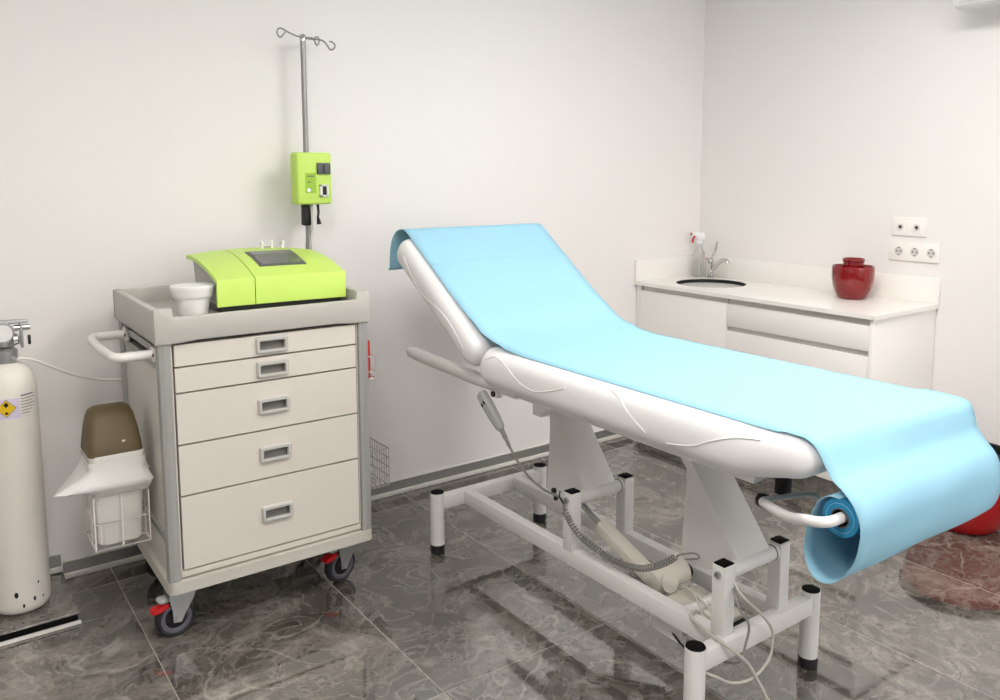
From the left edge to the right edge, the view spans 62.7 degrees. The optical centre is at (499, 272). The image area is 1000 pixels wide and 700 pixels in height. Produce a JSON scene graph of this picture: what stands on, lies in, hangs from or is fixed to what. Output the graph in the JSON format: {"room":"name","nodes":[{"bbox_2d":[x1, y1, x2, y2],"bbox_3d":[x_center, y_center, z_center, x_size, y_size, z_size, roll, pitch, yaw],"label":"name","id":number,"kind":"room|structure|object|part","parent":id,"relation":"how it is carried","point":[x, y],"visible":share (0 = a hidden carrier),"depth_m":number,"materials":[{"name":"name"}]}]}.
{"room":"medical treatment room","nodes":[
{"label":"medical treatment room","id":0,"kind":"room"},
{"bbox_2d":[0,0,705,573],"bbox_3d":[-1.278,-0.229,3.101,6.152,2.620,0.100,-5,8,-35],"label":"wall","id":1,"kind":"structure","parent":0,"point":[138,137],"depth_m":3.46,"materials":[{"name":"paint"}]},
{"bbox_2d":[63,429,622,578],"bbox_3d":[-0.412,0.975,3.794,2.868,0.064,0.021,-5,8,-35],"label":"baseboard","id":2,"kind":"structure","parent":1,"relation":"attached to","point":[90,563],"depth_m":3.81,"materials":[{"name":"grey metal"}]},
{"bbox_2d":[0,436,999,699],"bbox_3d":[0.247,1.372,1.159,6.152,0.100,5.318,-5,8,-35],"label":"floor","id":3,"kind":"structure","parent":0,"point":[495,615],"depth_m":2.64,"materials":[{"name":"tile"}]},
{"bbox_2d":[0,554,81,646],"bbox_3d":[-1.741,1.101,2.626,0.662,0.092,0.379,-5,8,-35],"label":"step","id":4,"kind":"structure","parent":3,"relation":"on","point":[60,611],"depth_m":2.66,"materials":[{"name":"tile"}]},
{"bbox_2d":[0,318,50,614],"bbox_3d":[-1.585,0.627,2.667,0.170,0.958,0.172,-5,8,-35],"label":"gas cylinder","id":5,"kind":"object","parent":4,"relation":"on","point":[25,578],"visible":0.98,"depth_m":2.62,"materials":[{"name":"paint"}]},
{"bbox_3d":[-1.517,0.214,2.643,0.008,0.034,0.016,-5,8,-35],"label":"knob","id":6,"kind":"part","parent":5,"relation":"part of","materials":[{"name":"black plastic"}]},
{"bbox_2d":[16,357,121,380],"bbox_3d":[-1.410,0.335,2.818,0.041,0.178,0.487,5,9,37],"label":"gas hose","id":7,"kind":"object","parent":5,"relation":"attached to","point":[18,358],"visible":0.84,"depth_m":2.76,"materials":[{"name":"white rubber"}]},
{"bbox_3d":[-1.636,1.161,2.485,0.662,0.008,0.018,-5,8,-35],"label":"trim","id":8,"kind":"part","parent":4,"relation":"part of","materials":[{"name":"silver metal"}]},
{"bbox_3d":[-1.851,1.059,2.769,0.656,0.042,0.010,-5,8,-35],"label":"trim","id":9,"kind":"part","parent":4,"relation":"part of","materials":[{"name":"grey metal"}]},
{"bbox_2d":[87,285,375,636],"bbox_3d":[-0.924,0.585,2.869,0.869,1.060,0.583,-5,8,-35],"label":"cart","id":10,"kind":"object","parent":3,"relation":"on","point":[253,424],"visible":0.97,"depth_m":2.63,"materials":[{"name":"plastic"}]},
{"bbox_2d":[83,465,151,552],"bbox_3d":[-1.216,0.729,2.615,0.176,0.230,0.178,-5,8,-35],"label":"wire holder","id":11,"kind":"object","parent":10,"relation":"attached to","point":[147,488],"visible":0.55,"depth_m":2.56,"materials":[{"name":"white metal"}]},
{"bbox_2d":[80,402,143,545],"bbox_3d":[-1.224,0.626,2.596,0.160,0.422,0.170,-5,8,-35],"label":"waste bin","id":12,"kind":"object","parent":11,"relation":"in","point":[110,432],"visible":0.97,"depth_m":2.54,"materials":[{"name":"plastic"}]},
{"bbox_2d":[53,450,153,497],"bbox_3d":[-1.254,0.622,2.565,0.286,0.107,0.234,-5,8,-35],"label":"liner","id":13,"kind":"object","parent":12,"relation":"on","point":[133,473],"visible":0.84,"depth_m":2.50,"materials":[{"name":"white plastic"}]},
{"bbox_3d":[-1.225,0.483,2.579,0.158,0.134,0.166,-5,8,-35],"label":"swing lid","id":14,"kind":"part","parent":12,"relation":"part of","materials":[{"name":"brown plastic"}]},
{"bbox_3d":[-1.207,0.230,2.594,0.141,0.044,0.432,-5,8,-35],"label":"push handle","id":15,"kind":"part","parent":10,"relation":"part of","materials":[{"name":"white metal"}]},
{"bbox_3d":[-1.308,0.528,2.904,0.039,0.742,0.043,-5,8,-35],"label":"corner post","id":16,"kind":"part","parent":10,"relation":"part of","materials":[{"name":"grey metal"}]},
{"bbox_3d":[-1.155,0.214,2.653,0.028,0.024,0.482,-5,8,-35],"label":"rail","id":17,"kind":"part","parent":10,"relation":"part of","materials":[{"name":"grey metal"}]},
{"bbox_3d":[-1.155,0.257,2.659,0.028,0.024,0.482,-5,8,-35],"label":"rail","id":18,"kind":"part","parent":10,"relation":"part of","materials":[{"name":"white metal"}]},
{"bbox_3d":[-1.152,0.596,2.701,0.022,0.656,0.482,-5,8,-35],"label":"panel","id":19,"kind":"part","parent":10,"relation":"part of","materials":[{"name":"metal"}]},
{"bbox_3d":[-1.154,0.794,2.723,0.028,0.010,0.482,-5,8,-35],"label":"rail","id":20,"kind":"part","parent":10,"relation":"part of","materials":[{"name":"white metal"}]},
{"bbox_3d":[-1.154,0.809,2.725,0.028,0.010,0.482,-5,8,-35],"label":"rail","id":21,"kind":"part","parent":10,"relation":"part of","materials":[{"name":"white metal"}]},
{"bbox_3d":[-1.057,1.024,2.572,0.037,0.019,0.030,-6,9,-40],"label":"release lever","id":22,"kind":"part","parent":10,"relation":"part of","materials":[{"name":"grey plastic"}]},
{"bbox_3d":[-1.004,0.579,2.484,0.039,0.742,0.041,-5,8,-35],"label":"corner post","id":23,"kind":"part","parent":10,"relation":"part of","materials":[{"name":"grey metal"}]},
{"bbox_2d":[169,282,214,315],"bbox_3d":[-0.990,0.086,2.643,0.140,0.097,0.140,-5,8,-35],"label":"cup","id":24,"kind":"object","parent":10,"relation":"on","point":[191,298],"visible":0.92,"depth_m":2.60,"materials":[{"name":"white plastic"}]},
{"bbox_3d":[-0.990,0.056,2.639,0.140,0.036,0.140,-5,8,-35],"label":"lid","id":25,"kind":"part","parent":24,"relation":"part of","materials":[{"name":"white plastic"}]},
{"bbox_2d":[113,285,369,345],"bbox_3d":[-0.897,0.110,2.832,0.698,0.108,0.583,-5,8,-35],"label":"tray","id":26,"kind":"object","parent":10,"relation":"on","point":[150,313],"depth_m":2.61,"materials":[{"name":"grey plastic"}]},
{"bbox_3d":[-0.740,0.227,2.630,0.592,0.066,0.026,-5,8,-35],"label":"drawer","id":27,"kind":"part","parent":10,"relation":"part of","materials":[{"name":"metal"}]},
{"bbox_3d":[-0.740,0.302,2.639,0.592,0.074,0.026,-5,8,-35],"label":"drawer","id":28,"kind":"part","parent":10,"relation":"part of","materials":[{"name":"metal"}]},
{"bbox_3d":[-0.742,0.555,2.672,0.609,0.736,0.024,-5,8,-35],"label":"frame","id":29,"kind":"part","parent":10,"relation":"part of","materials":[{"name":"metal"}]},
{"bbox_3d":[-0.740,0.422,2.653,0.592,0.156,0.026,-5,8,-35],"label":"drawer","id":30,"kind":"part","parent":10,"relation":"part of","materials":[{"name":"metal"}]},
{"bbox_2d":[186,240,345,312],"bbox_3d":[-0.832,-0.001,2.899,0.436,0.208,0.414,-4,8,-33],"label":"medical device","id":31,"kind":"object","parent":10,"relation":"on","point":[263,276],"visible":0.99,"depth_m":2.77,"materials":[{"name":"plastic"}]},
{"bbox_3d":[-0.821,0.018,2.885,0.413,0.120,0.343,-4,8,-33],"label":"panel","id":32,"kind":"part","parent":31,"relation":"part of","materials":[{"name":"green plastic"}]},
{"bbox_3d":[-0.788,-0.052,2.876,0.162,0.041,0.171,-4,8,-33],"label":"screen frame","id":33,"kind":"part","parent":31,"relation":"part of","materials":[{"name":"grey plastic"}]},
{"bbox_3d":[-0.740,0.582,2.672,0.592,0.156,0.026,-5,8,-35],"label":"drawer","id":34,"kind":"part","parent":10,"relation":"part of","materials":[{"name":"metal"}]},
{"bbox_3d":[-0.740,0.779,2.696,0.592,0.230,0.026,-5,8,-35],"label":"drawer","id":35,"kind":"part","parent":10,"relation":"part of","materials":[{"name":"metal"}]},
{"bbox_3d":[-0.727,0.228,2.617,0.105,0.054,0.011,-5,8,-35],"label":"handle","id":36,"kind":"part","parent":10,"relation":"part of","materials":[{"name":"white plastic"}]},
{"bbox_3d":[-0.727,0.305,2.626,0.105,0.054,0.011,-5,8,-35],"label":"handle","id":37,"kind":"part","parent":10,"relation":"part of","materials":[{"name":"white plastic"}]},
{"bbox_3d":[-0.727,0.424,2.640,0.105,0.054,0.011,-5,8,-35],"label":"handle","id":38,"kind":"part","parent":10,"relation":"part of","materials":[{"name":"white plastic"}]},
{"bbox_3d":[-0.727,0.582,2.659,0.105,0.054,0.011,-5,8,-35],"label":"handle","id":39,"kind":"part","parent":10,"relation":"part of","materials":[{"name":"white plastic"}]},
{"bbox_3d":[-0.727,0.781,2.683,0.105,0.054,0.011,-5,8,-35],"label":"handle","id":40,"kind":"part","parent":10,"relation":"part of","materials":[{"name":"white plastic"}]},
{"bbox_2d":[276,27,335,249],"bbox_3d":[-0.769,0.051,3.330,0.226,2.008,0.132,-3,7,-23],"label":"pole","id":41,"kind":"object","parent":10,"relation":"attached to","point":[302,37],"visible":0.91,"depth_m":3.22,"materials":[{"name":"metal"}]},
{"bbox_2d":[290,152,331,225],"bbox_3d":[-0.740,-0.329,3.223,0.143,0.286,0.084,-5,8,-35],"label":"pump","id":42,"kind":"object","parent":41,"relation":"attached to","point":[310,171],"visible":1,"depth_m":3.19,"materials":[{"name":"plastic"}]},
{"bbox_3d":[-0.735,-0.349,3.184,0.043,0.077,0.002,-5,8,-35],"label":"label panel","id":43,"kind":"part","parent":42,"relation":"part of","materials":[{"name":"green plastic"}]},
{"bbox_2d":[309,205,312,249],"bbox_3d":[-0.750,-0.135,3.241,0.027,0.281,0.065,-1,7,-4],"label":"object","id":44,"kind":"object","parent":42,"relation":"attached to","point":[311,206],"visible":0.65,"depth_m":3.23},
{"bbox_2d":[317,163,323,173],"bbox_3d":[-0.701,-0.407,3.196,0.026,0.044,0.011,-5,8,-35],"label":"switch","id":45,"kind":"object","parent":42,"relation":"attached to","point":[320,166],"depth_m":3.19,"materials":[{"name":"grey plastic"}]},
{"bbox_3d":[-0.690,-0.323,3.216,0.035,0.048,0.009,-5,8,-35],"label":"socket frame","id":46,"kind":"part","parent":42,"relation":"part of","materials":[{"name":"white plastic"}]},
{"bbox_2d":[324,163,330,173],"bbox_3d":[-0.678,-0.409,3.213,0.027,0.044,0.011,-5,8,-35],"label":"switch","id":47,"kind":"object","parent":42,"relation":"attached to","point":[327,166],"depth_m":3.21,"materials":[{"name":"grey plastic"}]},
{"bbox_3d":[-0.478,0.533,2.859,0.040,0.742,0.041,-5,8,-35],"label":"corner post","id":48,"kind":"part","parent":10,"relation":"part of","materials":[{"name":"grey metal"}]},
{"bbox_2d":[368,340,369,378],"bbox_3d":[-0.488,0.305,2.920,0.026,0.142,0.070,-5,8,-35],"label":"sharps container","id":49,"kind":"object","parent":10,"relation":"attached to","point":[368,340],"visible":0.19,"depth_m":2.90,"materials":[{"name":"red plastic"}]},
{"bbox_2d":[370,437,389,488],"bbox_3d":[-0.524,0.712,3.102,0.156,0.176,0.157,-5,8,-35],"label":"wire basket","id":50,"kind":"object","parent":10,"relation":"hanging from","point":[386,448],"visible":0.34,"depth_m":3.10,"materials":[{"name":"grey metal"}]},
{"bbox_2d":[397,239,847,699],"bbox_3d":[0.390,0.532,2.659,0.703,1.209,1.931,-5,8,-35],"label":"couch","id":51,"kind":"object","parent":3,"relation":"on","point":[719,525],"visible":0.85,"depth_m":2.37,"materials":[{"name":"metal"}]},
{"bbox_3d":[-0.241,0.945,3.165,0.055,0.205,0.055,-5,8,-35],"label":"leg","id":52,"kind":"part","parent":51,"relation":"part of","materials":[{"name":"white metal"}]},
{"bbox_2d":[397,239,499,365],"bbox_3d":[0.016,0.074,3.132,0.658,0.411,0.565,-5,8,-35],"label":"backrest","id":53,"kind":"object","parent":51,"relation":"on","point":[465,335],"depth_m":2.89,"materials":[{"name":"white leather"}]},
{"bbox_3d":[0.168,0.909,3.457,0.055,0.205,0.055,-5,8,-35],"label":"leg","id":54,"kind":"part","parent":51,"relation":"part of","materials":[{"name":"white metal"}]},
{"bbox_3d":[0.237,0.816,2.703,0.044,0.198,0.044,-5,8,-35],"label":"post","id":55,"kind":"part","parent":51,"relation":"part of","materials":[{"name":"white metal"}]},
{"bbox_3d":[0.254,0.585,2.864,0.136,0.398,0.305,-5,8,-35],"label":"lift arm","id":56,"kind":"part","parent":51,"relation":"part of"},
{"bbox_2d":[477,390,699,571],"bbox_3d":[0.257,0.658,2.584,0.847,0.462,0.084,5,9,39],"label":"hand control","id":57,"kind":"object","parent":51,"relation":"hanging from","point":[483,397],"visible":1,"depth_m":2.66,"materials":[{"name":"grey plastic"}]},
{"bbox_3d":[0.102,0.646,2.699,0.234,0.255,0.038,3,7,22],"label":"cord","id":58,"kind":"part","parent":57,"relation":"part of","materials":[{"name":"grey plastic"}]},
{"bbox_3d":[0.382,0.835,2.494,0.032,0.132,0.518,-6,9,-43],"label":"coiled cord","id":59,"kind":"part","parent":57,"relation":"part of","materials":[{"name":"grey plastic"}]},
{"bbox_3d":[0.298,0.812,2.812,0.020,0.088,0.177,-5,8,-35],"label":"actuator rod","id":60,"kind":"part","parent":51,"relation":"part of","materials":[{"name":"metal"}]},
{"bbox_3d":[0.433,0.799,2.842,0.044,0.198,0.044,-5,8,-35],"label":"post","id":61,"kind":"part","parent":51,"relation":"part of","materials":[{"name":"white metal"}]},
{"bbox_3d":[0.337,0.927,2.788,0.484,0.054,1.320,-5,8,-35],"label":"frame","id":62,"kind":"part","parent":51,"relation":"part of","materials":[{"name":"white metal"}]},
{"bbox_3d":[0.500,0.441,2.498,0.495,0.070,1.040,-5,8,-35],"label":"frame","id":63,"kind":"part","parent":51,"relation":"part of","materials":[{"name":"white metal"}]},
{"bbox_2d":[480,346,826,478],"bbox_3d":[0.545,0.349,2.423,0.658,0.137,1.264,-5,8,-35],"label":"seat cushion","id":64,"kind":"object","parent":51,"relation":"on","point":[749,451],"depth_m":2.08,"materials":[{"name":"white leather"}]},
{"bbox_3d":[0.517,0.938,2.531,0.138,0.102,0.103,-5,8,-35],"label":"motor","id":65,"kind":"part","parent":51,"relation":"part of","materials":[{"name":"beige plastic"}]},
{"bbox_2d":[388,223,999,583],"bbox_3d":[0.417,0.223,2.659,0.664,0.662,2.037,-5,8,-35],"label":"paper","id":66,"kind":"object","parent":51,"relation":"on","point":[910,466],"visible":0.98,"depth_m":2.14,"materials":[{"name":"blue paper"}]},
{"bbox_3d":[0.506,1.067,2.133,0.055,0.205,0.055,-5,8,-35],"label":"leg","id":67,"kind":"part","parent":51,"relation":"part of","materials":[{"name":"white metal"}]},
{"bbox_3d":[0.599,0.875,2.203,0.044,0.198,0.044,-5,8,-35],"label":"post","id":68,"kind":"part","parent":51,"relation":"part of","materials":[{"name":"white metal"}]},
{"bbox_3d":[0.615,0.644,2.365,0.136,0.398,0.305,-5,8,-35],"label":"lift arm","id":69,"kind":"part","parent":51,"relation":"part of"},
{"bbox_2d":[722,586,749,664],"bbox_3d":[0.623,0.941,2.191,0.088,0.216,0.044,5,9,39],"label":"lead","id":70,"kind":"object","parent":51,"relation":"on","point":[734,590],"visible":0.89,"depth_m":2.17,"materials":[{"name":"grey plastic"}]},
{"bbox_2d":[706,582,773,684],"bbox_3d":[0.618,0.946,2.202,0.236,0.278,0.117,-5,8,-35],"label":"cable","id":71,"kind":"object","parent":51,"relation":"hanging from","point":[735,584],"visible":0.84,"depth_m":2.18,"materials":[{"name":"white plastic"}]},
{"bbox_3d":[0.631,0.545,1.960,0.034,0.032,0.030,-5,8,-35],"label":"clamp knob","id":72,"kind":"part","parent":51,"relation":"part of","materials":[{"name":"black plastic"}]},
{"bbox_3d":[0.794,0.858,2.343,0.044,0.198,0.044,-5,8,-35],"label":"post","id":73,"kind":"part","parent":51,"relation":"part of","materials":[{"name":"white metal"}]},
{"bbox_3d":[0.700,0.540,1.964,0.154,0.031,0.022,-2,7,-13],"label":"clamp rod","id":74,"kind":"part","parent":51,"relation":"part of","materials":[{"name":"metal"}]},
{"bbox_3d":[0.915,1.032,2.425,0.055,0.205,0.055,-5,8,-35],"label":"leg","id":75,"kind":"part","parent":51,"relation":"part of","materials":[{"name":"white metal"}]},
{"bbox_2d":[636,285,729,348],"bbox_3d":[1.142,0.446,4.481,0.510,0.748,0.624,-5,8,-35],"label":"base cabinet","id":76,"kind":"object","parent":3,"relation":"on","point":[698,318],"visible":0.31,"depth_m":4.28,"materials":[{"name":"white laminate"}]},
{"bbox_2d":[689,609,769,699],"bbox_3d":[0.783,1.087,2.097,0.673,0.241,0.165,5,9,38],"label":"power cable","id":77,"kind":"object","parent":3,"relation":"on","point":[693,611],"visible":0.98,"depth_m":2.19,"materials":[{"name":"white plastic"}]},
{"bbox_2d":[772,475,840,496],"bbox_3d":[1.191,0.918,4.110,0.015,0.100,1.369,-5,8,-35],"label":"plinth","id":78,"kind":"object","parent":3,"relation":"on","point":[823,487],"visible":0.02,"depth_m":3.74,"materials":[{"name":"stone"}]},
{"bbox_2d":[726,299,935,480],"bbox_3d":[1.547,0.563,3.925,0.514,0.848,0.762,-5,8,-35],"label":"base cabinet","id":79,"kind":"object","parent":3,"relation":"on","point":[899,350],"visible":0.44,"depth_m":3.65,"materials":[{"name":"white laminate"}]},
{"bbox_2d":[634,255,941,320],"bbox_3d":[1.363,0.045,4.111,0.528,0.135,1.404,-5,8,-35],"label":"countertop","id":80,"kind":"structure","parent":79,"relation":"on","point":[803,287],"depth_m":4.12,"materials":[{"name":"white stone"}]},
{"bbox_2d":[691,232,705,276],"bbox_3d":[1.143,-0.108,4.714,0.074,0.256,0.082,-5,8,-35],"label":"spray bottle","id":81,"kind":"object","parent":80,"relation":"on","point":[699,258],"visible":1,"depth_m":4.69,"materials":[{"name":"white plastic"}]},
{"bbox_2d":[676,279,745,287],"bbox_3d":[1.140,0.120,4.443,0.394,0.129,0.394,-5,8,-35],"label":"sink","id":82,"kind":"object","parent":80,"relation":"in","point":[708,283],"visible":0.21,"depth_m":4.54,"materials":[{"name":"ceramic"}]},
{"bbox_2d":[704,241,729,278],"bbox_3d":[1.220,-0.070,4.587,0.056,0.210,0.187,-4,8,-28],"label":"faucet","id":83,"kind":"object","parent":80,"relation":"on","point":[710,268],"visible":1,"depth_m":4.62,"materials":[{"name":"silver metal"}]},
{"bbox_3d":[1.204,-0.124,4.621,0.014,0.110,0.058,-6,9,-40],"label":"lever","id":84,"kind":"part","parent":83,"relation":"part of","materials":[{"name":"silver metal"}]},
{"bbox_3d":[1.221,-0.035,4.580,0.026,0.105,0.167,-3,8,-25],"label":"spout","id":85,"kind":"part","parent":83,"relation":"part of","materials":[{"name":"silver metal"}]},
{"bbox_2d":[832,257,874,299],"bbox_3d":[1.668,0.025,3.878,0.190,0.190,0.190,-5,8,-35],"label":"pot","id":86,"kind":"object","parent":80,"relation":"on","point":[852,279],"visible":1,"depth_m":3.82,"materials":[{"name":"ceramic"}]},
{"bbox_3d":[1.342,0.459,3.777,0.018,0.280,0.742,-5,8,-35],"label":"drawer","id":87,"kind":"part","parent":79,"relation":"part of","materials":[{"name":"white laminate"}]},
{"bbox_3d":[1.342,0.240,3.751,0.018,0.110,0.742,-5,8,-35],"label":"drawer","id":88,"kind":"part","parent":79,"relation":"part of","materials":[{"name":"white laminate"}]},
{"bbox_3d":[1.343,0.763,3.813,0.018,0.278,0.742,-5,8,-35],"label":"drawer","id":89,"kind":"part","parent":79,"relation":"part of","materials":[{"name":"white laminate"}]},
{"bbox_3d":[1.764,0.598,3.625,0.514,0.848,0.019,-5,8,-35],"label":"panel","id":90,"kind":"part","parent":79,"relation":"part of","materials":[{"name":"white laminate"}]},
{"bbox_2d":[949,442,999,534],"bbox_3d":[1.935,0.897,3.411,0.456,0.303,0.456,-5,8,-35],"label":"tub","id":91,"kind":"object","parent":3,"relation":"on","point":[988,522],"visible":0.18,"depth_m":3.27,"materials":[{"name":"red plastic"}]},
{"bbox_2d":[699,0,999,444],"bbox_3d":[2.732,-0.185,2.711,0.100,2.620,5.218,-5,8,-35],"label":"wall","id":92,"kind":"structure","parent":0,"point":[825,123],"depth_m":3.92,"materials":[{"name":"paint"}]},
{"bbox_2d":[892,217,926,236],"bbox_3d":[1.889,-0.214,3.788,0.015,0.086,0.160,-5,8,-35],"label":"socket plate","id":93,"kind":"object","parent":92,"relation":"attached to","point":[902,226],"visible":1,"depth_m":3.78,"materials":[{"name":"white plastic"}]},
{"bbox_2d":[895,221,905,231],"bbox_3d":[1.864,-0.215,3.817,0.003,0.048,0.048,-5,8,-35],"label":"outlet","id":94,"kind":"object","parent":93,"relation":"attached to","point":[900,226],"depth_m":3.81,"materials":[{"name":"white plastic"}]},
{"bbox_2d":[911,222,921,232],"bbox_3d":[1.908,-0.208,3.756,0.003,0.048,0.048,-5,8,-35],"label":"outlet","id":95,"kind":"object","parent":93,"relation":"attached to","point":[916,227],"depth_m":3.75,"materials":[{"name":"white plastic"}]},
{"bbox_2d":[889,241,939,263],"bbox_3d":[1.909,-0.096,3.776,0.012,0.086,0.235,-5,8,-35],"label":"socket plate","id":96,"kind":"object","parent":92,"relation":"attached to","point":[904,251],"visible":1,"depth_m":3.77,"materials":[{"name":"white plastic"}]},
{"bbox_2d":[894,246,902,255],"bbox_3d":[1.863,-0.103,3.832,0.002,0.043,0.043,-5,8,-35],"label":"outlet","id":97,"kind":"object","parent":96,"relation":"attached to","point":[898,250],"depth_m":3.83,"materials":[{"name":"grey plastic"}]},
{"bbox_2d":[910,247,918,256],"bbox_3d":[1.907,-0.096,3.772,0.002,0.043,0.043,-5,8,-35],"label":"outlet","id":98,"kind":"object","parent":96,"relation":"attached to","point":[914,251],"depth_m":3.77,"materials":[{"name":"grey plastic"}]},
{"bbox_2d":[926,249,935,257],"bbox_3d":[1.950,-0.089,3.711,0.002,0.043,0.043,-5,8,-35],"label":"outlet","id":99,"kind":"object","parent":96,"relation":"attached to","point":[930,253],"depth_m":3.71,"materials":[{"name":"grey plastic"}]},
{"bbox_2d":[953,0,999,10],"bbox_3d":[2.188,-1.202,3.079,0.213,0.308,0.842,-5,8,-35],"label":"air conditioner","id":100,"kind":"object","parent":92,"relation":"attached to","point":[966,5],"visible":1,"depth_m":3.33,"materials":[{"name":"white plastic"}]}
]}

